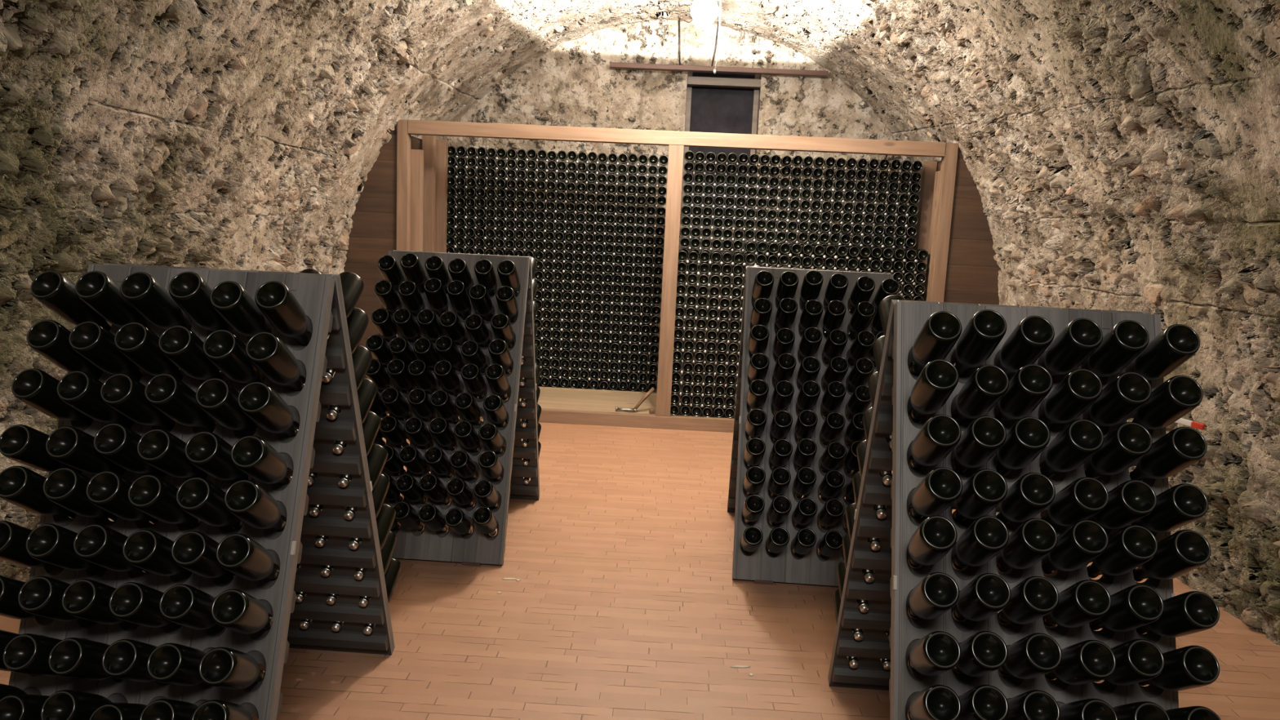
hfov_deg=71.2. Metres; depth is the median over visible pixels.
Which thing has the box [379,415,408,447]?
champagne bottle
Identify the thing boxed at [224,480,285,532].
champagne bottle
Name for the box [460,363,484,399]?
champagne bottle
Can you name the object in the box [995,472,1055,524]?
champagne bottle
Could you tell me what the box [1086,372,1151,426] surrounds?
champagne bottle
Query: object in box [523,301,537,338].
champagne bottle
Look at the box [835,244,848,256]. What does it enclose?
champagne bottle
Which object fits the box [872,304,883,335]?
champagne bottle
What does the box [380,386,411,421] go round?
champagne bottle
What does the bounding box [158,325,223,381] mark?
champagne bottle
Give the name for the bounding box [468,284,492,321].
champagne bottle
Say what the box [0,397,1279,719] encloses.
floor
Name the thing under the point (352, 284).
champagne bottle
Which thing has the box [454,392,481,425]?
champagne bottle
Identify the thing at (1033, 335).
champagne bottle
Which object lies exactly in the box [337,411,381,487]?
champagne bottle
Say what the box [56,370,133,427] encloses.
champagne bottle
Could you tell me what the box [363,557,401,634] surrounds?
champagne bottle
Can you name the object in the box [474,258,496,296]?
champagne bottle
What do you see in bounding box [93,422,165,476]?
champagne bottle
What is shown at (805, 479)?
champagne bottle
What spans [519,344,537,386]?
champagne bottle
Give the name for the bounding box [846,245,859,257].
champagne bottle
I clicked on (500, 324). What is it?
champagne bottle
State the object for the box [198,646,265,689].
champagne bottle
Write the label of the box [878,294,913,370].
champagne bottle
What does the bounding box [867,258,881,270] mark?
champagne bottle
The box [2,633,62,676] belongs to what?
champagne bottle
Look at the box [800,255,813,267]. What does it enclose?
champagne bottle
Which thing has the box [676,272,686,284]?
champagne bottle
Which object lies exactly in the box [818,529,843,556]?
champagne bottle
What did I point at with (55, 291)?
champagne bottle
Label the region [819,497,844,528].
champagne bottle
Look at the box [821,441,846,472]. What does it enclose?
champagne bottle
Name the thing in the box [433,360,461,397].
champagne bottle
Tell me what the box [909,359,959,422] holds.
champagne bottle
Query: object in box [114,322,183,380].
champagne bottle
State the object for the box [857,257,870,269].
champagne bottle
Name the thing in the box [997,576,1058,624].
champagne bottle
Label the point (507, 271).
champagne bottle
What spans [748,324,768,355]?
champagne bottle
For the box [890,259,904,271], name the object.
champagne bottle
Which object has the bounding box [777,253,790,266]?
champagne bottle
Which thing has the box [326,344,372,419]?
champagne bottle
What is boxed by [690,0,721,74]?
pendant lamp
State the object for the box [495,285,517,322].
champagne bottle
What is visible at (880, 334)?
champagne bottle
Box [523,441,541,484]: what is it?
champagne bottle
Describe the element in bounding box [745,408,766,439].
champagne bottle
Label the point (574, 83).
wall
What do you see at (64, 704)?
champagne bottle
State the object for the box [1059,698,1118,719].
champagne bottle
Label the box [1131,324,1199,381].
champagne bottle
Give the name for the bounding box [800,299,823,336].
champagne bottle
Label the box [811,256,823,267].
champagne bottle
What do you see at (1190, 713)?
champagne bottle
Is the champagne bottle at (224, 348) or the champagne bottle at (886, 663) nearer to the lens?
the champagne bottle at (224, 348)
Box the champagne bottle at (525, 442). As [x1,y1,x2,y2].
[521,404,541,446]
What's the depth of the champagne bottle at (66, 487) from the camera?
2.35 m
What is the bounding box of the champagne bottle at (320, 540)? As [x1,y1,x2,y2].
[315,477,351,546]
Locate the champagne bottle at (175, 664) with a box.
[146,643,205,686]
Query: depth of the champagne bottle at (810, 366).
4.27 m
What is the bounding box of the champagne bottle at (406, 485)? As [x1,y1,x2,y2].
[395,473,426,503]
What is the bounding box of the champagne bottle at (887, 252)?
[880,247,893,258]
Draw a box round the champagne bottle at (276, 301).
[254,280,311,346]
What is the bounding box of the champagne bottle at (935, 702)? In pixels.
[907,684,961,719]
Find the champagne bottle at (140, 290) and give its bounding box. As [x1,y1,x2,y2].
[120,271,189,329]
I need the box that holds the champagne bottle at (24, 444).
[0,424,82,472]
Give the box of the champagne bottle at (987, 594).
[952,573,1011,621]
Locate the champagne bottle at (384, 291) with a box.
[373,280,399,313]
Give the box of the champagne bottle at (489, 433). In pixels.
[478,422,503,453]
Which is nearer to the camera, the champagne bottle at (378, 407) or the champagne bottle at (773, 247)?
the champagne bottle at (378, 407)
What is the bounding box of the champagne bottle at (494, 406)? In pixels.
[483,394,506,426]
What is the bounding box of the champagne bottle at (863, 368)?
[848,357,874,392]
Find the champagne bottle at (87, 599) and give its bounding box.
[62,578,125,624]
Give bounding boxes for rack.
[8,262,395,719]
[377,249,539,566]
[727,266,893,586]
[827,299,1178,719]
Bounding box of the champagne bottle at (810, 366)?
[797,355,820,388]
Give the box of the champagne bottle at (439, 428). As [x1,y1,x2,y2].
[428,417,456,450]
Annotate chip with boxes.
[502,577,517,579]
[729,665,751,667]
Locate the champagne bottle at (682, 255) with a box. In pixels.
[678,249,688,262]
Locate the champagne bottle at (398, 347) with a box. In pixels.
[388,337,415,366]
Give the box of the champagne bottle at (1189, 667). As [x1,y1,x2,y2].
[1137,645,1219,691]
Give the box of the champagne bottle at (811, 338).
[799,326,822,362]
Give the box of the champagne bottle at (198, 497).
[176,477,243,528]
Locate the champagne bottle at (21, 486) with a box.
[0,466,75,519]
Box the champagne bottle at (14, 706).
[0,693,48,719]
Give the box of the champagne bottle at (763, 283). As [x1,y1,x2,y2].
[752,270,773,300]
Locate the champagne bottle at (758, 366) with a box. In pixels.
[747,352,768,381]
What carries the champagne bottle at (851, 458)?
in the rack at (761, 566)
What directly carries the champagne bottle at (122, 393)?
in the rack at (320, 295)
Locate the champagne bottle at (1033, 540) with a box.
[996,518,1057,573]
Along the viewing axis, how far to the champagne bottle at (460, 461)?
4.24 m
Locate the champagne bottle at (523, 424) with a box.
[520,385,540,427]
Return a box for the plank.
[609,18,827,77]
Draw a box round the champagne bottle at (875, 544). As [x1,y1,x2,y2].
[852,471,880,551]
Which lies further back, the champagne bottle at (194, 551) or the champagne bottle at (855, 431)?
the champagne bottle at (855, 431)
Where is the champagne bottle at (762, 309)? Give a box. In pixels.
[751,297,772,326]
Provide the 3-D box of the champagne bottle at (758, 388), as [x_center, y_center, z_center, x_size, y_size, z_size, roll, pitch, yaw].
[0.570,0.185,4.370,0.096,0.218,0.285,3,9,4]
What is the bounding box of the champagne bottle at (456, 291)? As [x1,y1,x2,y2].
[446,280,470,319]
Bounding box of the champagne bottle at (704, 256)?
[698,250,710,262]
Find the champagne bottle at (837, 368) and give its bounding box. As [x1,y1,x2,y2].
[823,355,848,390]
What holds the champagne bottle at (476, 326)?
in the rack at (477, 548)
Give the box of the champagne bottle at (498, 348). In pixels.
[488,338,511,373]
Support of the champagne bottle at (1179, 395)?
in the rack at (887, 596)
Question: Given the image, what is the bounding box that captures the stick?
[1175,417,1205,430]
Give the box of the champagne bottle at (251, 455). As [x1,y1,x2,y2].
[231,435,292,484]
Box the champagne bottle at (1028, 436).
[995,416,1050,475]
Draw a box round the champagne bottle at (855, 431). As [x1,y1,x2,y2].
[845,413,865,446]
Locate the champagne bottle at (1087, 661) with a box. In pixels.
[1044,640,1115,684]
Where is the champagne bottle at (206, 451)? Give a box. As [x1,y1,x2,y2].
[184,431,249,480]
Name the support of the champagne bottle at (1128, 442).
in the rack at (887, 596)
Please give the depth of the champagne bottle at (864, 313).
4.31 m
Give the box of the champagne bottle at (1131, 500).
[1086,480,1156,528]
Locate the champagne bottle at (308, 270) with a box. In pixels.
[300,268,322,274]
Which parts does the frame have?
panel, post, post, post, sill, post, post, post, panel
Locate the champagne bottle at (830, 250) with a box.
[823,244,836,256]
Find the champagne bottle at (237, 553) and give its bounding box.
[215,533,279,581]
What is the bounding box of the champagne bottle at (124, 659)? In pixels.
[102,639,157,682]
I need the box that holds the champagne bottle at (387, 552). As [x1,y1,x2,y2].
[358,530,396,607]
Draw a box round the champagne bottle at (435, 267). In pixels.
[424,255,448,293]
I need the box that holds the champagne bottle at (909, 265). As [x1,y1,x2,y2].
[902,260,915,271]
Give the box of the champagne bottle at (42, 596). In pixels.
[17,576,81,621]
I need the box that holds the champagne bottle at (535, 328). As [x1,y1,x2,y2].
[521,322,537,364]
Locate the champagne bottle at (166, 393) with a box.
[144,373,216,432]
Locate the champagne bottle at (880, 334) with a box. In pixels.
[870,331,884,367]
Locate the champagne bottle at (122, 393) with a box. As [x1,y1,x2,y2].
[100,373,175,430]
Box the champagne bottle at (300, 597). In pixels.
[295,564,305,602]
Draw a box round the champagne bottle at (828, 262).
[822,256,835,268]
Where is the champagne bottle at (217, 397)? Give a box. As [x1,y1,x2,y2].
[195,377,257,435]
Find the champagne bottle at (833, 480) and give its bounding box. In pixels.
[819,469,844,500]
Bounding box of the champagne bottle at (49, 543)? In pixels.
[26,523,107,570]
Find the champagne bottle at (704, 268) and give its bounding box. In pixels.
[698,262,710,274]
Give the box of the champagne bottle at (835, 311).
[822,299,845,337]
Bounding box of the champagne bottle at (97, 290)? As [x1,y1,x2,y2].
[75,271,151,328]
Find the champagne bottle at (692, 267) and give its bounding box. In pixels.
[687,262,698,273]
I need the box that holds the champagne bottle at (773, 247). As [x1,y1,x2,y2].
[767,242,779,253]
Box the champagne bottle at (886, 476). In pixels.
[862,407,892,485]
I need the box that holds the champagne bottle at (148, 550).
[122,528,192,576]
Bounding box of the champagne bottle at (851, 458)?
[844,440,862,474]
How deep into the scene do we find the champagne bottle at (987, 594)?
2.23 m
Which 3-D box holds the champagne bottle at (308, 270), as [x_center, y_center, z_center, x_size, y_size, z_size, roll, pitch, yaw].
[-1.103,-0.180,2.885,0.095,0.219,0.285,3,9,3]
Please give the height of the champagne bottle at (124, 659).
0.215 m
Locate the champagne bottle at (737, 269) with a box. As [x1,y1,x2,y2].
[732,263,743,275]
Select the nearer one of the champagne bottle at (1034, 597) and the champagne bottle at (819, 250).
the champagne bottle at (1034, 597)
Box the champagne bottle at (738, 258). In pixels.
[732,252,744,264]
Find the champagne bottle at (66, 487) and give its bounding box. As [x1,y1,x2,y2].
[42,467,117,521]
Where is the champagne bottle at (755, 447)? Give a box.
[743,437,765,467]
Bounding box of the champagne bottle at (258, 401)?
[237,382,297,437]
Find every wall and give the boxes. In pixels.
[0,0,1279,645]
[445,17,911,394]
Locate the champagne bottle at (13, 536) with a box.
[0,520,54,567]
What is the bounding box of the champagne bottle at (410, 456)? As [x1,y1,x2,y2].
[398,445,429,475]
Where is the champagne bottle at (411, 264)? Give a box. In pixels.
[400,253,425,293]
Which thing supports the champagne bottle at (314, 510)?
in the rack at (320, 295)
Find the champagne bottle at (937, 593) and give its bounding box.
[907,572,959,619]
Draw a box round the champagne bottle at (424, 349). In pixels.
[413,337,439,368]
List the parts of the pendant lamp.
globe, pull cord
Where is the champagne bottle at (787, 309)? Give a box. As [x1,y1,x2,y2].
[775,297,797,330]
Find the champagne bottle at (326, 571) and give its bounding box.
[320,536,333,577]
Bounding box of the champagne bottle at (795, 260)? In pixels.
[788,255,800,266]
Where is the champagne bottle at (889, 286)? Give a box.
[874,278,899,312]
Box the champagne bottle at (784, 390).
[771,380,794,413]
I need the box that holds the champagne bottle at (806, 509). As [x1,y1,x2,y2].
[793,497,817,526]
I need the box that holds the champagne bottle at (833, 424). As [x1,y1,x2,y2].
[821,411,845,444]
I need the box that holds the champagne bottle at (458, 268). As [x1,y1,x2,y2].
[448,257,471,294]
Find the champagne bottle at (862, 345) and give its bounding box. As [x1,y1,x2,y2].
[848,330,875,365]
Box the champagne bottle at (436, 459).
[423,446,453,478]
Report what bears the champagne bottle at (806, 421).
in the rack at (761, 566)
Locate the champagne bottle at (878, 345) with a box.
[872,335,884,375]
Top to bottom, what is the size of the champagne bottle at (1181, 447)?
0.217 m
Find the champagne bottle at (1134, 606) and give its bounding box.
[1088,584,1164,631]
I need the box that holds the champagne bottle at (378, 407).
[369,391,387,417]
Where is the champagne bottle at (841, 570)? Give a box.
[836,560,863,640]
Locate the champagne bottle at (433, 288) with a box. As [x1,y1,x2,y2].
[423,277,447,315]
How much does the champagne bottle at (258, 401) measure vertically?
0.212 m
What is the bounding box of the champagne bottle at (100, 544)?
[73,524,148,572]
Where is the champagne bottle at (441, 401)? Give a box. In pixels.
[430,390,458,424]
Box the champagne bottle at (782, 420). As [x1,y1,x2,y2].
[770,409,792,441]
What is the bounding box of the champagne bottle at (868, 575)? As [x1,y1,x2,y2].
[844,502,874,582]
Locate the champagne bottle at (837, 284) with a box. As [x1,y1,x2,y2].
[824,273,848,310]
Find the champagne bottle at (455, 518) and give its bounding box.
[444,507,471,534]
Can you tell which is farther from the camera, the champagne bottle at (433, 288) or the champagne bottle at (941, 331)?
the champagne bottle at (433, 288)
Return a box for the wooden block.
[648,408,654,413]
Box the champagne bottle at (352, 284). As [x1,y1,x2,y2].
[327,271,364,336]
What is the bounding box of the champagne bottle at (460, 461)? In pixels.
[449,450,476,479]
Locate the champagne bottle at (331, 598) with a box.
[325,565,337,604]
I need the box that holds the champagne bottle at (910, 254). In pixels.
[903,248,916,260]
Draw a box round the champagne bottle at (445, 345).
[435,335,462,371]
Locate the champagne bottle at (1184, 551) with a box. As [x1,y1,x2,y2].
[1133,529,1210,582]
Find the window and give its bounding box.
[675,71,761,226]
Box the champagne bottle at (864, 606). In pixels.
[842,533,869,613]
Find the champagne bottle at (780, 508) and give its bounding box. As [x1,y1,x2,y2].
[768,495,791,524]
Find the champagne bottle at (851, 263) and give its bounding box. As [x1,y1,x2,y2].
[845,257,858,269]
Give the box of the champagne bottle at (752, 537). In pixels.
[740,525,763,551]
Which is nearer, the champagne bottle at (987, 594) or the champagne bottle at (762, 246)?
the champagne bottle at (987, 594)
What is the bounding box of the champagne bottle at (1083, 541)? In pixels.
[1041,520,1108,575]
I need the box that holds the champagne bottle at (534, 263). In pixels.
[516,255,537,295]
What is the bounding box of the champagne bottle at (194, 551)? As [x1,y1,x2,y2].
[171,530,235,577]
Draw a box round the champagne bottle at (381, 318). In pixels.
[370,307,396,340]
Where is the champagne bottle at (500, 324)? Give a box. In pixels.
[490,313,513,348]
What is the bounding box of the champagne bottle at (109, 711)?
[88,702,146,719]
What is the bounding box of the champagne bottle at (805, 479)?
[793,466,816,498]
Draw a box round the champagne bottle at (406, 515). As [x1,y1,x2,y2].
[392,501,423,531]
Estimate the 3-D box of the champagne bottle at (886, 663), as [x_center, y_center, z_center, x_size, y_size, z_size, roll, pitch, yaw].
[0.907,0.998,3.361,0.095,0.219,0.285,3,9,3]
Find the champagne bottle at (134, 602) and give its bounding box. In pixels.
[108,582,178,627]
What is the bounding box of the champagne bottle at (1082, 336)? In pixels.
[1043,317,1102,377]
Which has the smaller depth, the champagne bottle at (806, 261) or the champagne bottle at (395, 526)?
the champagne bottle at (395, 526)
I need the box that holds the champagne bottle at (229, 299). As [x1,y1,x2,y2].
[209,280,266,337]
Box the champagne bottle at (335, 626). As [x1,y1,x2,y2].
[331,594,342,631]
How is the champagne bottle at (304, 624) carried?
in the rack at (320, 295)
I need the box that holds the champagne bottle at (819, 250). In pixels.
[812,244,825,256]
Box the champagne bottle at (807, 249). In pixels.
[801,243,813,255]
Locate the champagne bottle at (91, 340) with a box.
[68,321,142,381]
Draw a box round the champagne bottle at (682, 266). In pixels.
[677,261,687,272]
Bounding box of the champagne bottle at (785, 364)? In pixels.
[773,352,795,384]
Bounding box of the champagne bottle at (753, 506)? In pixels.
[742,494,764,523]
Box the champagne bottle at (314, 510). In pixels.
[309,475,322,516]
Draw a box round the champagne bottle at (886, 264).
[880,258,892,271]
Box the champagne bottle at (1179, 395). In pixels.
[1131,375,1203,430]
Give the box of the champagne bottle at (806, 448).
[794,438,817,470]
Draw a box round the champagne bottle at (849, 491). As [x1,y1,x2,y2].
[844,479,854,502]
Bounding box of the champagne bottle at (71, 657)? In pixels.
[48,637,111,680]
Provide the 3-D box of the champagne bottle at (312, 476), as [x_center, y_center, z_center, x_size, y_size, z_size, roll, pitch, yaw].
[-1.114,0.300,3.144,0.104,0.216,0.285,4,9,11]
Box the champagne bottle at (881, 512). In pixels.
[856,440,886,519]
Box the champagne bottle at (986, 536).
[952,515,1008,569]
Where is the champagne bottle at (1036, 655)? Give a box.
[998,632,1062,679]
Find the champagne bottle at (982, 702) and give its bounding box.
[956,684,1008,719]
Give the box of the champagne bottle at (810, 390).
[796,380,820,414]
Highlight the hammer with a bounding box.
[615,386,654,412]
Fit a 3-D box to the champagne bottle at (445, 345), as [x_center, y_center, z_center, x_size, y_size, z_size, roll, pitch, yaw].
[-0.938,-0.023,4.463,0.094,0.219,0.286,4,9,8]
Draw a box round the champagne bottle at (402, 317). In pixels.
[392,307,419,342]
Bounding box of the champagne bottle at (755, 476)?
[743,466,765,495]
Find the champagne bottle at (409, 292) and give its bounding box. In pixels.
[398,280,422,315]
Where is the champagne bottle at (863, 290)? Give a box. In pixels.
[849,275,875,313]
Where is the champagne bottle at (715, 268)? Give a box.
[710,262,721,274]
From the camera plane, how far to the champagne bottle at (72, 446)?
2.37 m
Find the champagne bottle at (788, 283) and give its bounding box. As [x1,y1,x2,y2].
[776,271,799,302]
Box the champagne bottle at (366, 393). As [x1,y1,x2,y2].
[332,377,377,453]
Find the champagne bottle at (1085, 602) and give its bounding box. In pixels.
[1042,579,1111,627]
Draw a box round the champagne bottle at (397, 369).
[386,359,413,393]
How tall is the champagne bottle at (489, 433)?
0.215 m
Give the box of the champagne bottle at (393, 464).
[382,444,406,475]
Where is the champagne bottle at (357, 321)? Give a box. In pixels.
[321,306,368,382]
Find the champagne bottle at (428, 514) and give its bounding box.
[417,503,448,533]
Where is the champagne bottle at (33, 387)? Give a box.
[11,368,93,425]
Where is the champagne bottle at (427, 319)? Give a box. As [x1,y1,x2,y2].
[416,308,442,341]
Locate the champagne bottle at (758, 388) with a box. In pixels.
[746,378,768,410]
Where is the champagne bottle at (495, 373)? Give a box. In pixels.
[484,363,508,399]
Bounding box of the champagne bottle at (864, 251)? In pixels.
[857,246,871,257]
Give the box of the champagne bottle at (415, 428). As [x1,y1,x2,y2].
[404,417,432,448]
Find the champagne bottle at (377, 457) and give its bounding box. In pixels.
[343,443,388,519]
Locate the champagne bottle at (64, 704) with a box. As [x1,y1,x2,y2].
[40,689,112,719]
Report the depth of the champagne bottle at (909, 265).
7.29 m
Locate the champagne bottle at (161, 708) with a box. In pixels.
[139,698,198,719]
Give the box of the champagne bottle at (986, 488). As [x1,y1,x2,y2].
[952,468,1007,521]
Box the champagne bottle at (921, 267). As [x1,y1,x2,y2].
[914,261,927,272]
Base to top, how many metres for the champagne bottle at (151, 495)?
0.219 m
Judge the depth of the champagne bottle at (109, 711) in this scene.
2.23 m
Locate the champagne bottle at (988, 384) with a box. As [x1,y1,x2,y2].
[952,364,1008,425]
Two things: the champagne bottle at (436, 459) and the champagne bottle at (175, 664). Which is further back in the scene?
the champagne bottle at (436, 459)
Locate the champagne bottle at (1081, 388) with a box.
[1040,368,1102,428]
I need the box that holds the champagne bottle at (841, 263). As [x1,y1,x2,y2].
[834,257,846,269]
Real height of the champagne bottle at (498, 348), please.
0.218 m
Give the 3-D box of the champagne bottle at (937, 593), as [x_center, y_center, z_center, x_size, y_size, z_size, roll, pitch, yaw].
[0.753,0.626,2.340,0.095,0.220,0.284,3,9,5]
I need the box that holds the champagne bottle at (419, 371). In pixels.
[408,359,436,395]
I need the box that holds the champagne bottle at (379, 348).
[365,334,392,365]
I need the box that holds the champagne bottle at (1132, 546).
[1087,524,1157,578]
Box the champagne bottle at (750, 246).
[744,240,756,253]
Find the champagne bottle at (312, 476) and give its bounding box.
[307,472,316,485]
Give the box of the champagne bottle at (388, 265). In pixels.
[377,254,403,291]
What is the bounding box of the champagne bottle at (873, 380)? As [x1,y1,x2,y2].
[867,371,891,448]
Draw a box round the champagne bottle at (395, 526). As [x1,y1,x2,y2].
[391,519,399,529]
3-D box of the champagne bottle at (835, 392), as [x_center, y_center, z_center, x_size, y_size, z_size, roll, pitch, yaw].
[0.932,0.198,4.346,0.096,0.225,0.281,3,9,4]
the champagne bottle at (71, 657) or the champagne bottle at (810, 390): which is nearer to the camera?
the champagne bottle at (71, 657)
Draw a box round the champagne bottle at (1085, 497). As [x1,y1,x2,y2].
[1040,476,1108,526]
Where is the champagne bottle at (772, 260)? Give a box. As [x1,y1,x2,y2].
[766,253,778,266]
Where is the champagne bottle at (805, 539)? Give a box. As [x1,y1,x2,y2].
[792,528,816,555]
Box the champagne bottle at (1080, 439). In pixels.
[1040,419,1103,477]
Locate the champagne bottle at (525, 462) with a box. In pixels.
[522,422,541,465]
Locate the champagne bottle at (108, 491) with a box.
[85,471,158,524]
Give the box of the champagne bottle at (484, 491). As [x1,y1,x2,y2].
[473,479,498,508]
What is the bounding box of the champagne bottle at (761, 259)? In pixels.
[755,253,767,265]
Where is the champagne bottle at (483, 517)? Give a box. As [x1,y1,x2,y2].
[472,506,497,536]
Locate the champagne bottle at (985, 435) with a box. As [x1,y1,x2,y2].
[952,415,1006,472]
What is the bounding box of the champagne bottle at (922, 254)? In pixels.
[915,248,928,261]
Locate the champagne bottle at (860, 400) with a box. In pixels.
[847,385,871,419]
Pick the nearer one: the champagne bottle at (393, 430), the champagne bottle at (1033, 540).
the champagne bottle at (1033, 540)
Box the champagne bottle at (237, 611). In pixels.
[210,589,272,634]
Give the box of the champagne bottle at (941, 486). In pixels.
[909,466,962,519]
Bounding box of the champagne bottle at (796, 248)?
[789,243,802,254]
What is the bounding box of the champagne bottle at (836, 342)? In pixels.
[823,328,848,364]
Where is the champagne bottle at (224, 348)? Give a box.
[202,329,263,384]
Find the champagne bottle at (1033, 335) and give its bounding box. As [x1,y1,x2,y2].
[999,315,1054,376]
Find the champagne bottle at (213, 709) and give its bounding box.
[191,699,252,719]
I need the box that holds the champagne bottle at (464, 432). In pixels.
[453,420,479,452]
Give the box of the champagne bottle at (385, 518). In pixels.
[354,503,395,579]
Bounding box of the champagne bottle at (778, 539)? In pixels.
[766,526,789,553]
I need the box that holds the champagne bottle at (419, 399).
[408,387,434,422]
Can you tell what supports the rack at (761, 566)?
on the floor
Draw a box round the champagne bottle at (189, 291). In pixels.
[168,271,229,331]
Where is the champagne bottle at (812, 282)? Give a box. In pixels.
[800,270,823,309]
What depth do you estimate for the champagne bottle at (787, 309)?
4.33 m
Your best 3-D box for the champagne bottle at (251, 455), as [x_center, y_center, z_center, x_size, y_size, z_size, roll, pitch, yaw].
[-1.020,0.287,2.457,0.094,0.209,0.291,3,9,1]
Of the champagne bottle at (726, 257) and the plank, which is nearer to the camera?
the champagne bottle at (726, 257)
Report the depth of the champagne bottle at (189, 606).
2.27 m
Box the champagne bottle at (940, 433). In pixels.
[909,414,961,470]
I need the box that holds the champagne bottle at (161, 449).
[137,428,208,479]
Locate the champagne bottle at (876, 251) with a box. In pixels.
[869,246,882,257]
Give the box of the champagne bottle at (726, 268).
[720,262,732,275]
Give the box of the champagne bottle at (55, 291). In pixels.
[30,270,111,330]
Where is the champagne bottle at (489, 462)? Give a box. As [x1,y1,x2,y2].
[478,450,502,480]
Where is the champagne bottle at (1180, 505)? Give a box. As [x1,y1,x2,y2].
[1131,483,1208,532]
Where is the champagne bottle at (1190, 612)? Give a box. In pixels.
[1135,591,1219,637]
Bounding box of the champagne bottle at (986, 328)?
[955,309,1006,378]
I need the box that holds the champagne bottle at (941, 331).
[910,311,961,376]
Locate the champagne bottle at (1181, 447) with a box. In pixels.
[1128,426,1207,480]
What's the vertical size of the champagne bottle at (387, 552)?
0.222 m
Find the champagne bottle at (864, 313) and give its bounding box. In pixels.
[848,301,875,339]
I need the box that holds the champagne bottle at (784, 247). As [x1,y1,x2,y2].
[778,242,791,253]
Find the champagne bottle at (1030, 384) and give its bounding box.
[995,364,1053,426]
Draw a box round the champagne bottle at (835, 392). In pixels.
[822,381,846,417]
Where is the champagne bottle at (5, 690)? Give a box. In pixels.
[0,683,27,699]
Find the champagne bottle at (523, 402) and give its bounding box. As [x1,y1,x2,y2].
[520,364,540,406]
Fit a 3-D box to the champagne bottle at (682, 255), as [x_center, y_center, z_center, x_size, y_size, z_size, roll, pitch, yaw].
[0.355,-0.877,7.509,0.094,0.094,0.312,3,9,2]
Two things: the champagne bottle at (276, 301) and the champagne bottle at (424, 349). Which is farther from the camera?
the champagne bottle at (424, 349)
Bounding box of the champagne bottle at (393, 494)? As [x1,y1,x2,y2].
[381,472,403,502]
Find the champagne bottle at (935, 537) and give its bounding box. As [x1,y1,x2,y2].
[908,515,957,568]
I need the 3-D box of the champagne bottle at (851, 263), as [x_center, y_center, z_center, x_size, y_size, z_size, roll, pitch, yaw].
[1.745,-0.808,7.455,0.094,0.094,0.312,3,9,2]
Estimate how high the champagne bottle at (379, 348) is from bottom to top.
0.212 m
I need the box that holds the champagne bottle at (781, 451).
[769,438,792,469]
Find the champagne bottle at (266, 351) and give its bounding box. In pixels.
[245,332,304,391]
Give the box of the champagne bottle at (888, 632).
[872,569,889,641]
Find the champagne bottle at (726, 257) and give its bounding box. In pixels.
[721,251,733,263]
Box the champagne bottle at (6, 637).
[0,629,20,671]
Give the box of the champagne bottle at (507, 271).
[497,259,519,297]
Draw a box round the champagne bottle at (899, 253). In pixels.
[892,247,905,259]
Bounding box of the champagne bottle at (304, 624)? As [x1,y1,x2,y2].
[299,592,311,629]
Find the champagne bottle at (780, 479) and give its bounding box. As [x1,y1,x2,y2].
[768,466,791,497]
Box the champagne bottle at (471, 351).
[460,340,485,373]
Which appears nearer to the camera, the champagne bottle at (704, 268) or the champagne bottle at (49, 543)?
the champagne bottle at (49, 543)
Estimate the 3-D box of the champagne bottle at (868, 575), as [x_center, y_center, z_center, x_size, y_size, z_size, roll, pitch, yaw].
[0.794,0.638,3.180,0.094,0.215,0.288,3,9,1]
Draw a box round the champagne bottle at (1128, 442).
[1084,422,1152,478]
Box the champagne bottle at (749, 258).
[744,252,755,264]
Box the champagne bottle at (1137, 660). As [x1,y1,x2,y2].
[1096,639,1164,685]
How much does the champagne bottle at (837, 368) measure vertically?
0.218 m
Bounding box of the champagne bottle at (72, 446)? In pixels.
[45,426,125,475]
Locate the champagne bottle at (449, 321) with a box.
[439,311,465,345]
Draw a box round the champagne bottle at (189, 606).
[159,583,224,630]
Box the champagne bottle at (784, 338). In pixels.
[773,327,795,359]
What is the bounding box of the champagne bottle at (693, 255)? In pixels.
[688,250,698,262]
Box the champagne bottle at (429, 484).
[418,473,449,505]
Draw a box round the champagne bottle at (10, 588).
[0,574,39,619]
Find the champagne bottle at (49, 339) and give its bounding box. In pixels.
[26,320,102,380]
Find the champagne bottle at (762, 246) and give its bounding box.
[755,240,768,253]
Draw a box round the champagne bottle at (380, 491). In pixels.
[348,473,390,549]
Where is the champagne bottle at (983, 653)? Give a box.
[953,631,1008,676]
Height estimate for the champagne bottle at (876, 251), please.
0.094 m
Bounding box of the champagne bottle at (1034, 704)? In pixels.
[1004,689,1060,719]
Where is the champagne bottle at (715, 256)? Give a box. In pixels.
[710,251,721,262]
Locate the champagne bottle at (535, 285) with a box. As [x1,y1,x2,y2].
[515,279,537,318]
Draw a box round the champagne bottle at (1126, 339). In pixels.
[1086,320,1149,377]
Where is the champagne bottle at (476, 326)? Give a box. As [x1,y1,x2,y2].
[464,313,488,346]
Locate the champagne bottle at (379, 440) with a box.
[373,429,385,445]
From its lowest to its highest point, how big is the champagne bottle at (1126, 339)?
0.218 m
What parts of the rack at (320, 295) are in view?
panel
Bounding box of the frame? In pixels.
[343,119,1000,432]
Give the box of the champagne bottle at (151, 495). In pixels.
[128,474,200,526]
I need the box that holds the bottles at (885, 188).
[446,146,925,417]
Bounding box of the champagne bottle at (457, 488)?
[445,477,474,506]
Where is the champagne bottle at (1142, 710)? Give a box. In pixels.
[1112,701,1170,719]
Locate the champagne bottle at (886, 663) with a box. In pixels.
[881,631,890,670]
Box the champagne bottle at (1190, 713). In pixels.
[1164,706,1221,719]
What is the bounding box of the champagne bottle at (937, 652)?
[907,631,960,675]
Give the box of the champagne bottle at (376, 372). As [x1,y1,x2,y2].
[365,358,390,390]
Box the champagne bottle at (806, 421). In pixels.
[795,409,817,442]

